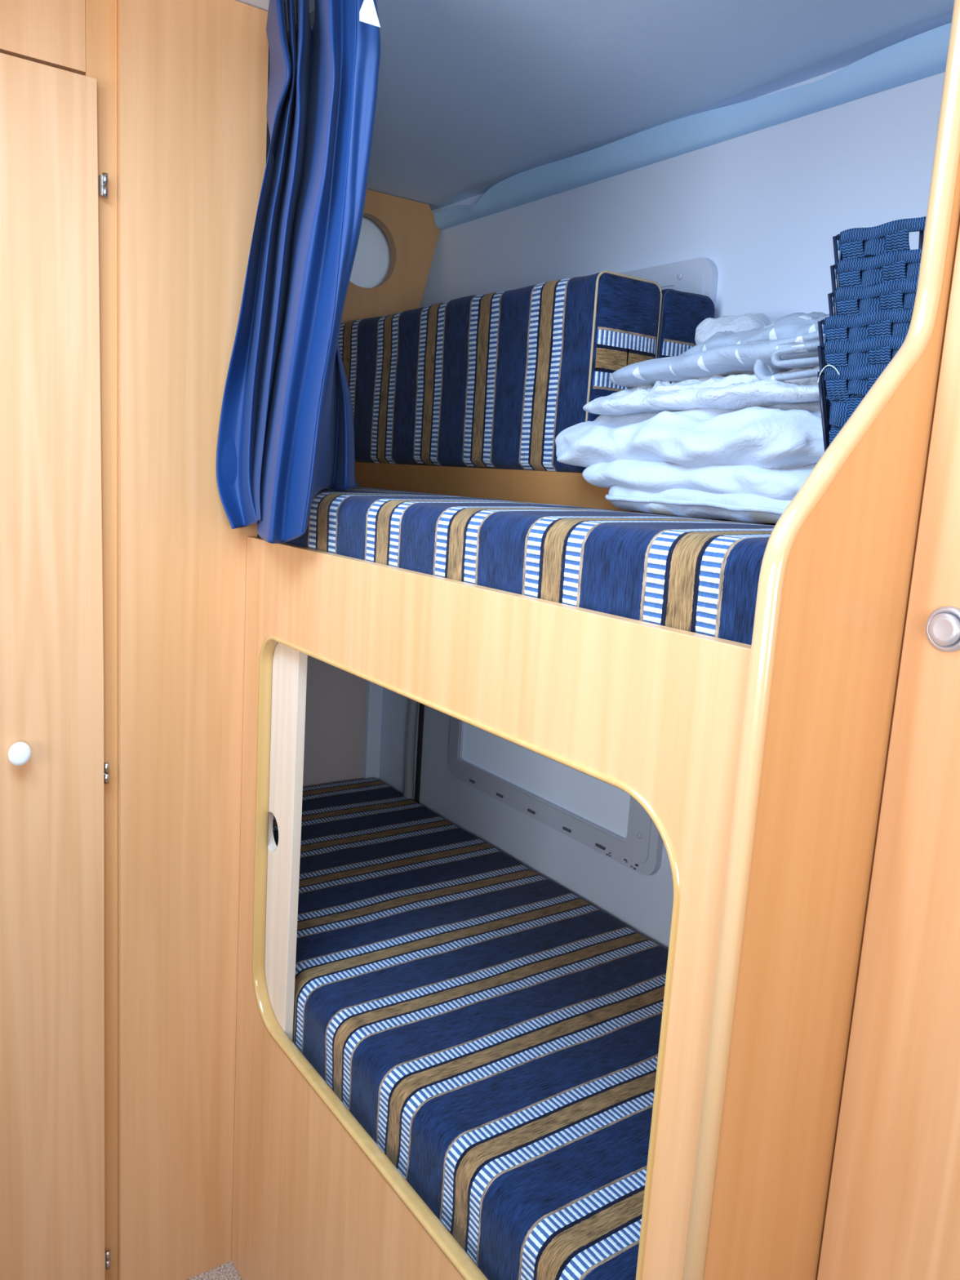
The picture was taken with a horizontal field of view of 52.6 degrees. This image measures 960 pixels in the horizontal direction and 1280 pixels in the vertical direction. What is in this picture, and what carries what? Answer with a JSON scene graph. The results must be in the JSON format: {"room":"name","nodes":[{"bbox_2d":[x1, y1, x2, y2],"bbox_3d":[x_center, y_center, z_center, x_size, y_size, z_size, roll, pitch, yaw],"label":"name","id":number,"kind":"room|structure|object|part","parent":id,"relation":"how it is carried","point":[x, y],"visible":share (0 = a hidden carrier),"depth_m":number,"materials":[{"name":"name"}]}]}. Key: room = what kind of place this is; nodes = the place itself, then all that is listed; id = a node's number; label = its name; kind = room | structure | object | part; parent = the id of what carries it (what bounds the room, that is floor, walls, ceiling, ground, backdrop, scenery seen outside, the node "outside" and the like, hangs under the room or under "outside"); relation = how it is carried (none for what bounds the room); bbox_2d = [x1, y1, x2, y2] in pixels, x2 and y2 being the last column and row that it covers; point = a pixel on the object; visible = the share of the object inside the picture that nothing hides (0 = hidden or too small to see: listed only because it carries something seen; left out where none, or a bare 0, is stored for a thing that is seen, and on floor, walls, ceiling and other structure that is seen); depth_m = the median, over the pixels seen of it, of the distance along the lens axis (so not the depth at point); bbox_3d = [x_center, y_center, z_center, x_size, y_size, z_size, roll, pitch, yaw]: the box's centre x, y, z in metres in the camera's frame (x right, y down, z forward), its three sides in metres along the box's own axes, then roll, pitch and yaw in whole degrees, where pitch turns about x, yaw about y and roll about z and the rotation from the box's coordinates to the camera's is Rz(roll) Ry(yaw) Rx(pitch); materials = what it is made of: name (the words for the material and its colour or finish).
{"room":"camper van interior","nodes":[
{"label":"camper van interior","id":0,"kind":"room"},
{"bbox_2d":[116,0,268,1279],"bbox_3d":[-0.496,0.108,1.634,0.224,2.188,0.043,-3,12,-35],"label":"wall","id":1,"kind":"structure","parent":0,"point":[192,75],"depth_m":1.58,"materials":[{"name":"brown wood"}]},
{"bbox_2d":[186,1249,241,1279],"bbox_3d":[-0.427,1.409,0.680,2.850,0.050,4.100,-3,12,-35],"label":"floor","id":2,"kind":"structure","parent":0,"point":[227,1271],"depth_m":1.82,"materials":[{"name":"carpet"}]},
{"bbox_2d":[0,0,117,1279],"bbox_3d":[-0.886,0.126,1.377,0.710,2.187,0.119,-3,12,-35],"label":"wardrobe","id":3,"kind":"object","parent":2,"relation":"on","point":[59,184],"visible":1,"depth_m":1.48,"materials":[{"name":"brown wood"}]},
{"bbox_3d":[-0.695,0.170,1.463,0.032,0.037,0.024,-3,12,-35],"label":"knob","id":4,"kind":"part","parent":3,"relation":"part of","materials":[{"name":"white plastic"}]},
{"bbox_3d":[-0.839,-0.873,1.194,0.666,0.153,0.028,-3,12,-35],"label":"panel","id":5,"kind":"part","parent":3,"relation":"part of","materials":[{"name":"brown wood"}]},
{"bbox_3d":[-0.610,0.112,1.564,0.043,2.187,0.028,-3,12,-35],"label":"frame","id":6,"kind":"part","parent":3,"relation":"part of","materials":[{"name":"brown wood"}]},
{"bbox_2d":[231,0,959,1279],"bbox_3d":[-0.036,0.138,1.754,0.725,2.143,1.876,-3,12,-35],"label":"bunk bed","id":7,"kind":"object","parent":2,"relation":"on","point":[759,768],"visible":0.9,"depth_m":0.87,"materials":[{"name":"brown wood"}]},
{"bbox_3d":[-0.409,-0.631,2.255,0.690,0.837,0.028,-3,12,-35],"label":"porthole panel","id":8,"kind":"part","parent":7,"relation":"part of","materials":[{"name":"brown wood"}]},
{"bbox_2d":[272,777,668,1279],"bbox_3d":[-0.047,0.626,1.849,0.674,0.144,1.842,-3,12,-35],"label":"mattress","id":9,"kind":"object","parent":7,"relation":"on","point":[494,1031],"visible":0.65,"depth_m":1.55,"materials":[{"name":"blue fabric"}]},
{"bbox_3d":[-0.121,0.595,1.313,0.018,1.378,1.068,-3,12,-35],"label":"panel","id":10,"kind":"part","parent":7,"relation":"part of","materials":[{"name":"brown wood"}]},
{"bbox_2d":[337,270,662,472],"bbox_3d":[-0.029,-0.505,1.943,0.154,0.321,0.933,-3,12,-35],"label":"seat cushion","id":11,"kind":"object","parent":7,"relation":"on","point":[491,380],"visible":0.81,"depth_m":1.74,"materials":[{"name":"blue fabric"}]},
{"bbox_2d":[253,486,774,644],"bbox_3d":[-0.059,-0.146,1.540,0.404,0.164,1.619,-3,12,-35],"label":"mattress","id":12,"kind":"object","parent":7,"relation":"on","point":[698,575],"visible":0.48,"depth_m":1.01,"materials":[{"name":"blue fabric"}]},
{"bbox_2d":[555,400,830,524],"bbox_3d":[0.379,-0.267,1.396,0.384,0.187,0.529,-3,12,-35],"label":"duvet","id":13,"kind":"object","parent":12,"relation":"on","point":[748,464],"visible":0.6,"depth_m":1.24,"materials":[{"name":"white fabric"}]},
{"bbox_2d":[582,365,819,415],"bbox_3d":[0.387,-0.346,1.357,0.311,0.076,0.453,-3,12,-35],"label":"sheet","id":14,"kind":"object","parent":13,"relation":"on","point":[731,392],"visible":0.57,"depth_m":1.25,"materials":[{"name":"white fabric"}]},
{"bbox_2d":[608,311,834,387],"bbox_3d":[0.412,-0.398,1.351,0.318,0.117,0.450,-3,12,-35],"label":"duvet cover","id":15,"kind":"object","parent":14,"relation":"on","point":[791,341],"visible":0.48,"depth_m":1.25,"materials":[{"name":"grey fabric"}]},
{"bbox_2d":[694,313,775,345],"bbox_3d":[0.415,-0.468,1.530,0.109,0.092,0.140,-3,12,-35],"label":"pillowcase","id":16,"kind":"object","parent":15,"relation":"on","point":[708,327],"visible":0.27,"depth_m":1.50,"materials":[{"name":"white fabric"}]},
{"bbox_2d":[656,288,715,358],"bbox_3d":[0.082,-0.508,2.021,0.134,0.314,0.932,-3,12,-35],"label":"seat cushion","id":17,"kind":"object","parent":7,"relation":"on","point":[681,313],"visible":0.11,"depth_m":1.62,"materials":[{"name":"blue fabric"}]},
{"bbox_3d":[0.496,0.296,1.010,0.716,2.143,0.020,-3,12,-35],"label":"panel","id":18,"kind":"part","parent":7,"relation":"part of","materials":[{"name":"brown wood"}]},
{"bbox_2d":[817,364,888,451],"bbox_3d":[0.558,-0.233,1.105,0.304,0.127,0.223,-3,12,-35],"label":"woven basket","id":19,"kind":"object","parent":7,"relation":"on","point":[861,380],"visible":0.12,"depth_m":1.07,"materials":[{"name":"blue wicker"}]},
{"bbox_2d":[817,336,906,447],"bbox_3d":[0.555,-0.261,1.101,0.310,0.127,0.223,-3,12,-35],"label":"woven basket","id":20,"kind":"object","parent":19,"relation":"on","point":[875,350],"visible":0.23,"depth_m":1.05,"materials":[{"name":"blue wicker"}]},
{"bbox_2d":[817,308,913,431],"bbox_3d":[0.557,-0.288,1.101,0.304,0.127,0.223,-3,12,-35],"label":"woven basket","id":21,"kind":"object","parent":20,"relation":"on","point":[888,322],"visible":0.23,"depth_m":1.04,"materials":[{"name":"blue wicker"}]},
{"bbox_2d":[827,279,918,328],"bbox_3d":[0.565,-0.316,1.090,0.304,0.127,0.223,-3,12,-35],"label":"woven basket","id":22,"kind":"object","parent":21,"relation":"on","point":[896,295],"visible":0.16,"depth_m":1.03,"materials":[{"name":"blue wicker"}]},
{"bbox_2d":[830,248,922,315],"bbox_3d":[0.566,-0.345,1.087,0.304,0.127,0.223,-3,12,-35],"label":"woven basket","id":23,"kind":"object","parent":22,"relation":"on","point":[892,265],"visible":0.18,"depth_m":1.03,"materials":[{"name":"blue wicker"}]},
{"bbox_2d":[832,216,926,288],"bbox_3d":[0.567,-0.376,1.083,0.304,0.127,0.223,-3,12,-35],"label":"woven basket","id":24,"kind":"object","parent":23,"relation":"on","point":[892,236],"visible":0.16,"depth_m":1.03,"materials":[{"name":"blue wicker"}]},
{"bbox_2d":[817,226,959,1279],"bbox_3d":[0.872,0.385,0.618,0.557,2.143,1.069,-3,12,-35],"label":"door","id":25,"kind":"structure","parent":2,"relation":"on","point":[893,1210],"depth_m":0.84,"materials":[{"name":"brown wood"}]},
{"bbox_2d":[231,536,247,1219],"bbox_3d":[-0.638,0.057,2.014,0.020,2.145,0.746,-3,12,-35],"label":"wall","id":26,"kind":"structure","parent":0,"point":[246,536],"depth_m":1.77,"materials":[{"name":"brown wood"}]},
{"bbox_2d":[235,0,286,11],"bbox_3d":[-0.602,-0.774,0.094,2.090,0.040,4.100,-3,12,-35],"label":"ceiling","id":27,"kind":"structure","parent":0,"point":[260,4],"depth_m":1.48,"materials":[{"name":"white paint"}]},
{"bbox_3d":[0.014,-0.848,0.937,0.026,0.017,0.780,-3,12,-35],"label":"rail","id":28,"kind":"object","parent":27,"relation":"attached to","visible":0},
{"bbox_2d":[216,0,380,543],"bbox_3d":[-0.237,-0.585,1.447,0.212,0.869,0.672,-3,12,-35],"label":"curtain","id":29,"kind":"object","parent":28,"relation":"hanging from","point":[286,434],"visible":0.99,"depth_m":1.35,"materials":[{"name":"blue fabric"}]},
{"bbox_2d":[302,655,366,787],"bbox_3d":[-0.570,-0.027,2.541,0.690,2.145,0.054,-3,12,-35],"label":"wall","id":30,"kind":"structure","parent":0,"point":[335,707],"depth_m":2.68,"materials":[{"name":"grey paint"}]},
{"bbox_2d":[362,680,382,779],"bbox_3d":[-0.296,0.140,2.724,0.044,0.790,0.020,-3,12,-35],"label":"trim","id":31,"kind":"structure","parent":30,"relation":"attached to","point":[374,694],"depth_m":2.73,"materials":[{"name":"grey plastic"}]},
{"bbox_2d":[266,0,954,211],"bbox_3d":[0.064,-0.966,1.619,0.760,0.085,1.940,-3,12,-35],"label":"ceiling","id":32,"kind":"structure","parent":0,"point":[473,95],"depth_m":1.52,"materials":[{"name":"grey paint"}]},
{"bbox_2d":[378,66,945,950],"bbox_3d":[0.821,0.240,1.204,0.040,2.230,3.920,-3,12,-35],"label":"wall","id":33,"kind":"structure","parent":0,"point":[767,206],"depth_m":1.75,"materials":[{"name":"white paint"}]},
{"bbox_2d":[403,697,418,799],"bbox_3d":[-0.179,0.188,2.568,0.027,0.761,0.032,-3,12,-35],"label":"conduit","id":34,"kind":"object","parent":33,"relation":"attached to","point":[412,709],"visible":0.38,"depth_m":2.58,"materials":[{"name":"grey plastic"}]},
{"bbox_2d":[414,702,424,804],"bbox_3d":[-0.153,0.177,2.555,0.008,0.790,0.012,-3,12,-35],"label":"strip","id":35,"kind":"object","parent":33,"relation":"attached to","point":[421,711],"visible":0.29,"depth_m":2.57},
{"bbox_2d":[448,716,662,875],"bbox_3d":[0.141,0.202,2.123,0.020,0.401,0.730,-3,12,-35],"label":"window","id":36,"kind":"structure","parent":33,"relation":"in","point":[600,815],"depth_m":2.09,"materials":[{"name":"grey plastic"}]},
{"bbox_3d":[0.137,0.196,2.139,0.006,0.308,0.599,-3,12,-35],"label":"pane","id":37,"kind":"part","parent":36,"relation":"part of","materials":[{"name":"grey plastic"}]},
{"bbox_2d":[620,257,718,308],"bbox_3d":[0.188,-0.553,1.996,0.020,0.352,0.730,-3,12,-35],"label":"window","id":38,"kind":"structure","parent":33,"relation":"in","point":[699,276],"depth_m":1.72,"materials":[{"name":"grey plastic"}]},
{"bbox_2d":[434,22,951,229],"bbox_3d":[0.361,-0.892,1.701,0.045,0.054,1.648,-3,12,-35],"label":"trim","id":39,"kind":"structure","parent":33,"relation":"attached to","point":[924,55],"depth_m":1.65,"materials":[{"name":"blue plastic"}]}
]}

